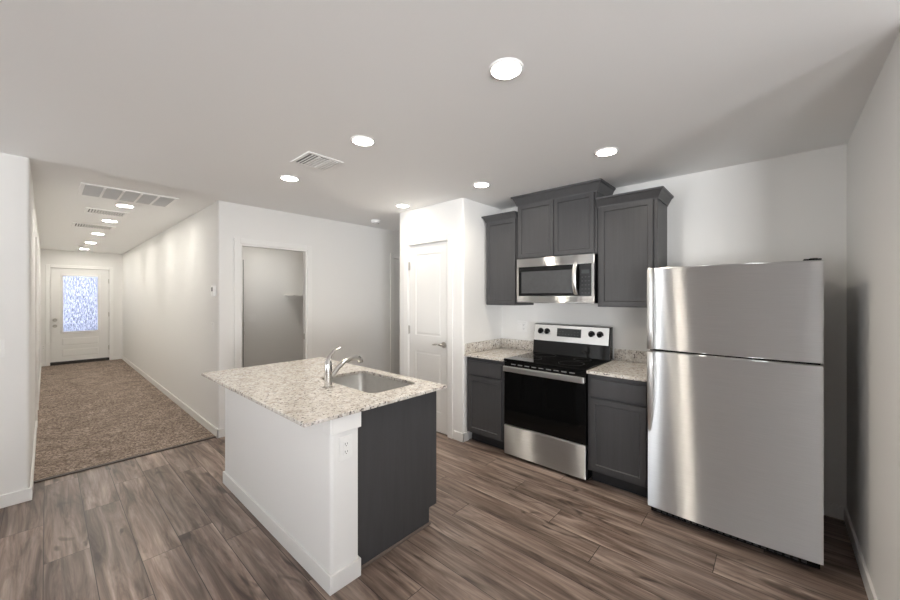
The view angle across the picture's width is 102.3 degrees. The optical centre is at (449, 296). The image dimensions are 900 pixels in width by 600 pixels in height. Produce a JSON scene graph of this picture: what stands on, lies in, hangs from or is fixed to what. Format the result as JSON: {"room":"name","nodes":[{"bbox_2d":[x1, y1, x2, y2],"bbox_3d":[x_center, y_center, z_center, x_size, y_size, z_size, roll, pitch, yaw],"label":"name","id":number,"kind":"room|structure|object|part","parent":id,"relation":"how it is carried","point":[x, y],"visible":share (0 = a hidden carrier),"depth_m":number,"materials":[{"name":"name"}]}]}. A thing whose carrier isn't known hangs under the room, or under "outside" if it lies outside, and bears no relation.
{"room":"kitchen","nodes":[
{"label":"kitchen","id":0,"kind":"room"},
{"bbox_2d":[0,153,2,494],"bbox_3d":[-4.728,0.232,0.751,0.120,2.440,4.801,0,0,42],"label":"wall","id":1,"kind":"structure","parent":0,"point":[1,154],"depth_m":2.49,"materials":[{"name":"white paint"}]},
{"bbox_2d":[0,340,4,356],"bbox_3d":[-3.095,0.356,2.473,0.010,0.120,0.075,0,0,42],"label":"light switch","id":2,"kind":"object","parent":1,"relation":"attached to","point":[2,342],"visible":1,"depth_m":2.49,"materials":[{"name":"plastic"}]},
{"bbox_2d":[3,153,39,494],"bbox_3d":[-5.767,0.232,4.990,7.330,2.440,0.120,0,0,42],"label":"wall","id":3,"kind":"structure","parent":0,"point":[20,226],"depth_m":2.55,"materials":[{"name":"white paint"}]},
{"bbox_2d":[0,363,40,508],"bbox_3d":[-7.357,1.407,3.200,7.330,0.088,4.934,0,0,42],"label":"baseboard","id":4,"kind":"structure","parent":3,"relation":"attached to","point":[24,495],"depth_m":2.56,"materials":[{"name":"white paint"}]},
{"bbox_2d":[35,237,38,427],"bbox_3d":[-4.922,0.397,4.322,1.000,2.110,0.016,0,0,42],"label":"trim","id":5,"kind":"structure","parent":3,"relation":"attached to","point":[36,238],"depth_m":3.99,"materials":[{"name":"white paint"}]},
{"bbox_2d":[40,249,121,365],"bbox_3d":[-8.078,0.232,7.992,0.120,2.440,1.502,0,0,42],"label":"wall","id":6,"kind":"structure","parent":0,"point":[47,256],"depth_m":8.00,"materials":[{"name":"white paint"}]},
{"bbox_2d":[50,268,108,361],"bbox_3d":[-8.074,0.379,7.929,0.150,2.005,0.936,0,0,42],"label":"door","id":7,"kind":"structure","parent":6,"relation":"in","point":[79,298],"depth_m":7.91,"materials":[{"name":"white paint"}]},
{"bbox_3d":[-8.084,0.154,7.938,0.006,1.215,0.551,0,0,42],"label":"rain glass","id":8,"kind":"part","parent":7,"relation":"part of","materials":[{"name":"glass"}]},
{"bbox_3d":[-8.066,0.154,7.922,0.016,1.265,0.605,0,0,42],"label":"lite frame","id":9,"kind":"part","parent":7,"relation":"part of","materials":[{"name":"white glass"}]},
{"bbox_2d":[46,264,112,365],"bbox_3d":[-8.056,0.390,7.914,0.016,2.123,1.032,0,0,42],"label":"trim","id":10,"kind":"structure","parent":6,"relation":"attached to","point":[48,266],"depth_m":7.81,"materials":[{"name":"white paint"}]},
{"bbox_2d":[50,357,108,365],"bbox_3d":[-8.092,1.417,7.946,0.120,0.067,0.906,0,0,42],"label":"trim","id":11,"kind":"structure","parent":6,"relation":"attached to","point":[104,358],"depth_m":7.88,"materials":[{"name":"black metal"}]},
{"bbox_2d":[41,355,121,366],"bbox_3d":[-8.028,1.407,7.948,0.013,0.088,1.236,0,0,42],"label":"baseboard","id":12,"kind":"structure","parent":6,"relation":"attached to","point":[114,357],"depth_m":8.32,"materials":[{"name":"white paint"}]},
{"bbox_2d":[33,436,215,482],"bbox_3d":[-2.835,1.447,3.286,0.040,0.008,1.262,0,0,42],"label":"trim","id":13,"kind":"structure","parent":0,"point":[156,451],"depth_m":3.19,"materials":[{"name":"brown wood"}]},
{"bbox_2d":[122,201,230,428],"bbox_3d":[-4.956,0.232,6.119,7.030,2.440,0.120,0,0,42],"label":"wall","id":14,"kind":"structure","parent":0,"point":[169,308],"depth_m":4.61,"materials":[{"name":"white paint"}]},
{"bbox_2d":[122,356,224,437],"bbox_3d":[-4.945,1.407,6.111,7.030,0.088,0.150,0,0,42],"label":"baseboard","id":15,"kind":"structure","parent":14,"relation":"attached to","point":[218,433],"depth_m":4.62,"materials":[{"name":"white paint"}]},
{"bbox_2d":[211,285,215,295],"bbox_3d":[-2.478,-0.060,3.796,0.085,0.115,0.026,0,0,42],"label":"thermostat","id":16,"kind":"object","parent":14,"relation":"attached to","point":[213,287],"visible":1,"depth_m":3.77,"materials":[{"name":"white plastic"}]},
{"bbox_2d":[242,246,302,366],"bbox_3d":[-3.107,0.232,6.015,0.120,2.440,2.197,0,0,42],"label":"wall","id":17,"kind":"structure","parent":0,"point":[276,335],"depth_m":6.07,"materials":[{"name":"white paint"}]},
{"bbox_2d":[242,260,243,367],"bbox_3d":[-3.511,0.429,5.449,0.034,2.025,0.753,0,0,42],"label":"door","id":18,"kind":"structure","parent":17,"relation":"in","point":[242,260],"depth_m":5.70,"materials":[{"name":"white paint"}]},
{"bbox_2d":[285,295,302,297],"bbox_3d":[-2.524,0.002,6.296,0.368,0.060,0.516,0,0,42],"label":"wall shelf","id":19,"kind":"object","parent":17,"relation":"attached to","point":[290,296],"visible":0.54,"depth_m":6.29,"materials":[{"name":"white paint"}]},
{"bbox_2d":[234,238,311,368],"bbox_3d":[-2.014,0.413,4.167,0.076,2.076,0.860,0,0,42],"label":"door frame","id":20,"kind":"structure","parent":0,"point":[238,242],"depth_m":4.10,"materials":[{"name":"white paint"}]},
{"bbox_2d":[223,388,360,595],"bbox_3d":[-1.116,1.022,2.354,1.600,0.858,0.178,0,0,42],"label":"wall","id":21,"kind":"structure","parent":0,"point":[290,476],"depth_m":1.98,"materials":[{"name":"white paint"}]},
{"bbox_3d":[-1.116,1.405,2.355,1.599,0.092,0.178,0,0,42],"label":"baseboard","id":22,"kind":"part","parent":21,"relation":"part of","materials":[{"name":"white paint"}]},
{"bbox_3d":[-0.548,0.635,1.845,0.074,0.083,0.178,0,0,42],"label":"cap trim","id":23,"kind":"part","parent":21,"relation":"part of","materials":[{"name":"white paint"}]},
{"bbox_2d":[339,434,351,461],"bbox_3d":[-0.525,0.761,1.829,0.009,0.120,0.075,0,0,42],"label":"wall outlet","id":24,"kind":"object","parent":21,"relation":"attached to","point":[345,442],"visible":1,"depth_m":1.82,"materials":[{"name":"plastic"}]},
{"bbox_2d":[343,440,348,447],"bbox_3d":[-0.523,0.742,1.827,0.003,0.029,0.033,0,0,42],"label":"receptacle","id":25,"kind":"object","parent":24,"relation":"attached to","point":[345,442],"depth_m":1.83,"materials":[{"name":"white paint"}]},
{"bbox_2d":[343,448,348,455],"bbox_3d":[-0.523,0.781,1.827,0.003,0.029,0.033,0,0,42],"label":"receptacle","id":26,"kind":"object","parent":24,"relation":"attached to","point":[345,450],"depth_m":1.83,"materials":[{"name":"white paint"}]},
{"bbox_2d":[231,203,399,371],"bbox_3d":[-1.221,0.232,5.062,0.060,2.440,3.297,0,0,42],"label":"wall","id":27,"kind":"structure","parent":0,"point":[351,262],"depth_m":4.78,"materials":[{"name":"white paint"}]},
{"bbox_2d":[390,253,399,372],"bbox_3d":[-0.618,0.403,5.722,0.076,2.098,0.866,0,0,42],"label":"door frame","id":28,"kind":"structure","parent":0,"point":[393,256],"depth_m":5.40,"materials":[{"name":"white paint"}]},
{"bbox_2d":[394,259,399,374],"bbox_3d":[-0.610,0.434,5.715,0.083,2.014,0.724,0,0,42],"label":"door","id":29,"kind":"structure","parent":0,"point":[396,261],"depth_m":5.51,"materials":[{"name":"white paint"}]},
{"bbox_2d":[0,359,867,599],"bbox_3d":[-2.660,1.498,2.119,16.030,0.108,9.840,0,0,42],"label":"floor","id":30,"kind":"structure","parent":0,"point":[162,525],"depth_m":2.18,"materials":[{"name":"brown wood"}]},
{"bbox_2d":[358,391,435,569],"bbox_3d":[-0.854,1.022,2.652,1.547,0.858,0.634,0,0,42],"label":"base cabinet","id":31,"kind":"object","parent":30,"relation":"on","point":[397,440],"visible":0.26,"depth_m":2.10,"materials":[{"name":"grey wood"}]},
{"bbox_2d":[201,357,446,426],"bbox_3d":[-0.941,0.582,2.532,1.617,0.021,0.957,0,0,42],"label":"countertop","id":32,"kind":"structure","parent":31,"relation":"on","point":[294,391],"depth_m":2.23,"materials":[{"name":"stone"}]},
{"bbox_2d":[323,347,362,387],"bbox_3d":[-0.692,0.448,2.370,0.060,0.247,0.287,0,0,42],"label":"kitchen faucet","id":33,"kind":"object","parent":32,"relation":"on","point":[329,374],"visible":1,"depth_m":2.28,"materials":[{"name":"silver metal"}]},
{"bbox_3d":[-0.749,0.374,2.307,0.042,0.100,0.102,0,0,42],"label":"lever","id":34,"kind":"part","parent":33,"relation":"part of","materials":[{"name":"silver metal"}]},
{"bbox_3d":[-0.703,0.463,2.358,0.036,0.141,0.217,0,0,42],"label":"spout","id":35,"kind":"part","parent":33,"relation":"part of","materials":[{"name":"silver metal"}]},
{"bbox_2d":[332,373,410,392],"bbox_3d":[-0.568,0.691,2.472,0.657,0.192,0.394,0,0,42],"label":"sink","id":36,"kind":"object","parent":32,"relation":"in","point":[367,383],"visible":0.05,"depth_m":2.71,"materials":[{"name":"metal"}]},
{"bbox_3d":[-0.305,1.442,2.114,0.012,0.018,0.542,0,0,42],"label":"shoe moulding","id":37,"kind":"part","parent":31,"relation":"part of","materials":[{"name":"wood"}]},
{"bbox_2d":[467,357,504,449],"bbox_3d":[0.544,1.024,3.721,0.438,0.856,0.661,0,0,42],"label":"base cabinet","id":38,"kind":"object","parent":30,"relation":"on","point":[485,377],"visible":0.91,"depth_m":3.47,"materials":[{"name":"grey wood"}]},
{"bbox_3d":[0.329,0.696,3.482,0.394,0.132,0.019,0,0,42],"label":"drawer","id":39,"kind":"part","parent":38,"relation":"part of","materials":[{"name":"grey wood"}]},
{"bbox_3d":[0.329,1.053,3.482,0.394,0.547,0.019,0,0,42],"label":"door","id":40,"kind":"part","parent":38,"relation":"part of","materials":[{"name":"grey wood"}]},
{"bbox_2d":[464,338,533,360],"bbox_3d":[0.534,0.533,3.722,0.457,0.123,0.673,0,0,42],"label":"countertop","id":41,"kind":"structure","parent":38,"relation":"on","point":[499,349],"depth_m":3.82,"materials":[{"name":"stone"}]},
{"bbox_2d":[503,323,612,479],"bbox_3d":[0.973,0.864,3.290,0.760,1.176,0.653,0,0,42],"label":"range","id":42,"kind":"object","parent":30,"relation":"on","point":[546,387],"visible":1,"depth_m":3.11,"materials":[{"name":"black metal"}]},
{"bbox_2d":[503,361,586,444],"bbox_3d":[0.777,0.876,3.073,0.752,0.566,0.068,0,0,42],"label":"oven","id":43,"kind":"object","parent":42,"relation":"in","point":[547,401],"depth_m":3.04,"materials":[{"name":"glass"}]},
{"bbox_3d":[0.787,1.298,3.084,0.752,0.264,0.038,0,0,42],"label":"storage drawer","id":44,"kind":"part","parent":42,"relation":"part of","materials":[{"name":"metal"}]},
{"bbox_2d":[504,352,610,371],"bbox_3d":[0.970,0.577,3.287,0.760,0.024,0.583,0,0,42],"label":"cooktop","id":45,"kind":"object","parent":42,"relation":"in","point":[554,361],"depth_m":3.21,"materials":[{"name":"black glass"}]},
{"bbox_3d":[1.146,0.361,3.490,0.740,0.156,0.029,0,0,42],"label":"control panel","id":46,"kind":"part","parent":42,"relation":"part of","materials":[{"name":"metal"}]},
{"bbox_2d":[588,374,647,497],"bbox_3d":[1.446,1.024,2.911,0.436,0.856,0.661,0,0,42],"label":"base cabinet","id":47,"kind":"object","parent":30,"relation":"on","point":[617,407],"visible":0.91,"depth_m":2.67,"materials":[{"name":"grey wood"}]},
{"bbox_2d":[586,348,646,381],"bbox_3d":[1.443,0.533,2.906,0.442,0.123,0.673,0,0,42],"label":"countertop","id":48,"kind":"structure","parent":47,"relation":"on","point":[626,364],"depth_m":2.92,"materials":[{"name":"stone"}]},
{"bbox_3d":[1.232,0.696,2.672,0.392,0.132,0.019,0,0,42],"label":"drawer","id":49,"kind":"part","parent":47,"relation":"part of","materials":[{"name":"grey wood"}]},
{"bbox_3d":[1.232,1.053,2.672,0.392,0.547,0.019,0,0,42],"label":"door","id":50,"kind":"part","parent":47,"relation":"part of","materials":[{"name":"grey wood"}]},
{"bbox_2d":[647,258,823,568],"bbox_3d":[1.846,0.624,2.392,0.820,1.655,0.744,0,0,42],"label":"refrigerator","id":51,"kind":"object","parent":30,"relation":"on","point":[735,356],"visible":1,"depth_m":2.08,"materials":[{"name":"metal"}]},
{"bbox_3d":[1.323,0.626,2.392,0.036,0.530,0.045,0,0,42],"label":"handle","id":52,"kind":"part","parent":51,"relation":"part of","materials":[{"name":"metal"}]},
{"bbox_3d":[1.323,0.079,2.392,0.036,0.534,0.045,0,0,42],"label":"handle","id":53,"kind":"part","parent":51,"relation":"part of","materials":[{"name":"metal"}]},
{"bbox_3d":[1.641,0.876,2.164,0.820,1.034,0.074,0,0,42],"label":"fresh food door","id":54,"kind":"part","parent":51,"relation":"part of","materials":[{"name":"metal"}]},
{"bbox_3d":[1.641,0.079,2.164,0.820,0.538,0.074,0,0,42],"label":"freezer door","id":55,"kind":"part","parent":51,"relation":"part of","materials":[{"name":"metal"}]},
{"bbox_2d":[400,198,470,438],"bbox_3d":[-0.195,0.232,3.995,0.987,2.440,0.120,0,0,42],"label":"wall","id":56,"kind":"structure","parent":0,"point":[453,216],"depth_m":3.68,"materials":[{"name":"white paint"}]},
{"bbox_2d":[408,241,446,434],"bbox_3d":[-0.255,0.430,3.955,0.605,2.019,0.102,0,0,42],"label":"door","id":57,"kind":"structure","parent":56,"relation":"in","point":[427,265],"depth_m":3.94,"materials":[{"name":"white paint"}]},
{"bbox_2d":[404,233,452,438],"bbox_3d":[-0.251,0.398,3.954,0.748,2.107,0.016,0,0,42],"label":"trim","id":58,"kind":"structure","parent":56,"relation":"attached to","point":[448,236],"depth_m":3.74,"materials":[{"name":"white paint"}]},
{"bbox_2d":[453,430,468,442],"bbox_3d":[-0.209,1.407,3.969,1.000,0.088,0.088,0,0,42],"label":"baseboard","id":59,"kind":"structure","parent":56,"relation":"attached to","point":[462,437],"depth_m":3.64,"materials":[{"name":"white paint"}]},
{"bbox_2d":[0,0,899,253],"bbox_3d":[-2.660,-1.038,2.119,16.030,0.100,9.840,0,0,42],"label":"ceiling","id":60,"kind":"structure","parent":0,"point":[199,103],"depth_m":1.81,"materials":[{"name":"white paint"}]},
{"bbox_2d":[71,222,114,230],"bbox_3d":[-5.001,-0.982,5.087,0.400,0.012,0.420,0,0,42],"label":"ceiling vent","id":61,"kind":"object","parent":60,"relation":"in","point":[74,224],"visible":1,"depth_m":5.07,"materials":[{"name":"white plastic"}]},
{"bbox_2d":[83,207,128,217],"bbox_3d":[-4.023,-0.982,4.246,0.340,0.012,0.365,0,0,42],"label":"ceiling vent","id":62,"kind":"object","parent":60,"relation":"in","point":[87,209],"visible":1,"depth_m":4.22,"materials":[{"name":"white plastic"}]},
{"bbox_2d":[102,219,117,221],"bbox_3d":[-4.432,-0.985,4.718,0.158,0.008,0.158,0,0,42],"label":"recessed light","id":63,"kind":"object","parent":60,"relation":"in","point":[105,220],"visible":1,"depth_m":4.69,"materials":[{"name":"white"}]},
{"bbox_2d":[115,204,134,207],"bbox_3d":[-3.524,-0.985,3.930,0.158,0.008,0.158,0,0,42],"label":"recessed light","id":64,"kind":"object","parent":60,"relation":"in","point":[120,205],"visible":1,"depth_m":3.91,"materials":[{"name":"white plastic"}]},
{"bbox_2d":[77,182,178,207],"bbox_3d":[-3.144,-0.981,3.556,0.510,0.014,0.692,0,0,42],"label":"ceiling vent","id":65,"kind":"object","parent":60,"relation":"in","point":[86,189],"visible":1,"depth_m":3.50,"materials":[{"name":"white plastic"}]},
{"bbox_2d":[279,175,298,180],"bbox_3d":[-1.337,-0.985,3.020,0.152,0.008,0.152,0,0,42],"label":"recessed light","id":66,"kind":"object","parent":60,"relation":"in","point":[284,177],"visible":1,"depth_m":3.01,"materials":[{"name":"white"}]},
{"bbox_2d":[290,151,343,171],"bbox_3d":[-0.972,-0.982,2.653,0.280,0.012,0.270,0,0,42],"label":"ceiling vent","id":67,"kind":"object","parent":60,"relation":"in","point":[309,159],"visible":1,"depth_m":2.63,"materials":[{"name":"white plastic"}]},
{"bbox_2d":[351,135,374,145],"bbox_3d":[-0.551,-0.985,2.295,0.152,0.008,0.152,0,0,42],"label":"recessed light","id":68,"kind":"object","parent":60,"relation":"in","point":[361,140],"visible":1,"depth_m":2.28,"materials":[{"name":"white"}]},
{"bbox_2d":[371,220,380,223],"bbox_3d":[-0.962,-0.968,4.707,0.124,0.040,0.124,0,0,42],"label":"smoke detector","id":69,"kind":"object","parent":60,"relation":"attached to","point":[372,221],"visible":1,"depth_m":4.67,"materials":[{"name":"white plastic"}]},
{"bbox_2d":[395,204,408,207],"bbox_3d":[-0.515,-0.985,3.931,0.152,0.008,0.152,0,0,42],"label":"recessed light","id":70,"kind":"object","parent":60,"relation":"in","point":[396,205],"visible":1,"depth_m":3.91,"materials":[{"name":"white"}]},
{"bbox_2d":[473,182,489,187],"bbox_3d":[0.277,-0.985,3.195,0.152,0.008,0.152,0,0,42],"label":"recessed light","id":71,"kind":"object","parent":60,"relation":"in","point":[477,184],"visible":1,"depth_m":3.18,"materials":[{"name":"white"}]},
{"bbox_2d":[489,57,523,79],"bbox_3d":[0.244,-0.985,1.574,0.152,0.008,0.152,0,0,42],"label":"recessed light","id":72,"kind":"object","parent":60,"relation":"in","point":[507,68],"visible":1,"depth_m":1.56,"materials":[{"name":"white plastic"}]},
{"bbox_2d":[595,147,618,155],"bbox_3d":[1.066,-0.985,2.469,0.152,0.008,0.152,0,0,42],"label":"recessed light","id":73,"kind":"object","parent":60,"relation":"in","point":[607,151],"visible":1,"depth_m":2.45,"materials":[{"name":"white"}]},
{"bbox_2d":[471,200,501,437],"bbox_3d":[0.356,0.232,3.959,0.120,2.440,0.562,0,0,42],"label":"wall","id":74,"kind":"structure","parent":0,"point":[486,320],"depth_m":3.83,"materials":[{"name":"white paint"}]},
{"bbox_2d":[517,253,597,302],"bbox_3d":[1.042,-0.152,3.417,0.750,0.423,0.443,0,0,42],"label":"microwave","id":75,"kind":"object","parent":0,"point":[569,278],"visible":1,"depth_m":3.25,"materials":[{"name":"silver metal"}]},
{"bbox_3d":[1.076,-0.159,3.126,0.036,0.282,0.055,0,0,42],"label":"door handle","id":76,"kind":"part","parent":75,"relation":"part of","materials":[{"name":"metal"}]},
{"bbox_3d":[1.161,-0.145,3.101,0.106,0.276,0.019,0,0,42],"label":"control panel","id":77,"kind":"part","parent":75,"relation":"part of","materials":[{"name":"black plastic"}]},
{"bbox_2d":[502,144,846,506],"bbox_3d":[1.341,0.232,3.533,3.651,2.440,0.120,0,0,42],"label":"wall","id":78,"kind":"structure","parent":0,"point":[793,207],"depth_m":2.62,"materials":[{"name":"white paint"}]},
{"bbox_2d":[481,211,533,304],"bbox_3d":[0.611,-0.380,3.847,0.406,0.934,0.384,0,0,42],"label":"upper cabinet","id":79,"kind":"object","parent":78,"relation":"attached to","point":[501,228],"visible":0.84,"depth_m":3.71,"materials":[{"name":"grey wood"}]},
{"bbox_3d":[0.611,-0.814,3.847,0.406,0.065,0.384,0,0,42],"label":"crown","id":80,"kind":"part","parent":79,"relation":"part of","materials":[{"name":"grey wood"}]},
{"bbox_3d":[0.522,-0.351,3.726,0.356,0.857,0.019,0,0,42],"label":"door","id":81,"kind":"part","parent":79,"relation":"part of","materials":[{"name":"grey wood"}]},
{"bbox_2d":[502,338,533,350],"bbox_3d":[0.752,0.521,3.965,0.457,0.100,0.020,0,0,42],"label":"backsplash","id":82,"kind":"structure","parent":78,"relation":"attached to","point":[507,343],"depth_m":3.96,"materials":[{"name":"stone"}]},
{"bbox_2d":[517,321,526,331],"bbox_3d":[0.784,0.325,3.945,0.118,0.118,0.010,0,0,42],"label":"wall outlet","id":83,"kind":"object","parent":78,"relation":"attached to","point":[521,325],"visible":1,"depth_m":3.94,"materials":[{"name":"plastic"}]},
{"bbox_2d":[511,178,615,258],"bbox_3d":[1.055,-0.677,3.448,0.878,0.617,0.384,0,0,42],"label":"upper cabinet","id":84,"kind":"object","parent":78,"relation":"attached to","point":[563,220],"visible":0.77,"depth_m":3.29,"materials":[{"name":"grey wood"}]},
{"bbox_3d":[0.817,-0.635,3.461,0.372,0.514,0.019,0,0,42],"label":"door","id":85,"kind":"part","parent":84,"relation":"part of","materials":[{"name":"grey wood"}]},
{"bbox_3d":[1.055,-0.940,3.448,0.878,0.091,0.384,0,0,42],"label":"crown","id":86,"kind":"part","parent":84,"relation":"part of","materials":[{"name":"grey wood"}]},
{"bbox_3d":[1.095,-0.635,3.212,0.362,0.514,0.019,0,0,42],"label":"door","id":87,"kind":"part","parent":84,"relation":"part of","materials":[{"name":"grey wood"}]},
{"bbox_2d":[614,348,646,362],"bbox_3d":[1.661,0.521,3.149,0.442,0.100,0.020,0,0,42],"label":"backsplash","id":88,"kind":"structure","parent":78,"relation":"attached to","point":[619,354],"depth_m":3.20,"materials":[{"name":"stone"}]},
{"bbox_2d":[595,186,673,307],"bbox_3d":[1.535,-0.371,3.018,0.501,0.914,0.384,0,0,42],"label":"upper cabinet","id":89,"kind":"object","parent":78,"relation":"attached to","point":[632,226],"visible":0.87,"depth_m":2.91,"materials":[{"name":"grey wood"}]},
{"bbox_3d":[1.415,-0.337,2.925,0.402,0.825,0.019,0,0,42],"label":"door","id":90,"kind":"part","parent":89,"relation":"part of","materials":[{"name":"grey wood"}]},
{"bbox_3d":[1.535,-0.790,3.018,0.501,0.077,0.384,0,0,42],"label":"crown","id":91,"kind":"part","parent":89,"relation":"part of","materials":[{"name":"grey wood"}]},
{"bbox_2d":[824,501,843,519],"bbox_3d":[2.203,1.407,2.670,0.951,0.088,0.013,0,0,42],"label":"baseboard","id":92,"kind":"structure","parent":78,"relation":"attached to","point":[832,510],"depth_m":2.38,"materials":[{"name":"white paint"}]},
{"bbox_2d":[847,31,899,599],"bbox_3d":[2.146,0.232,1.786,0.120,2.440,1.405,0,0,42],"label":"wall","id":93,"kind":"structure","parent":0,"point":[873,146],"depth_m":1.69,"materials":[{"name":"white paint"}]},
{"bbox_2d":[844,507,877,599],"bbox_3d":[2.096,1.407,1.830,0.013,0.088,1.405,0,0,42],"label":"baseboard","id":94,"kind":"structure","parent":93,"relation":"attached to","point":[871,595],"depth_m":1.92,"materials":[{"name":"white paint"}]}
]}

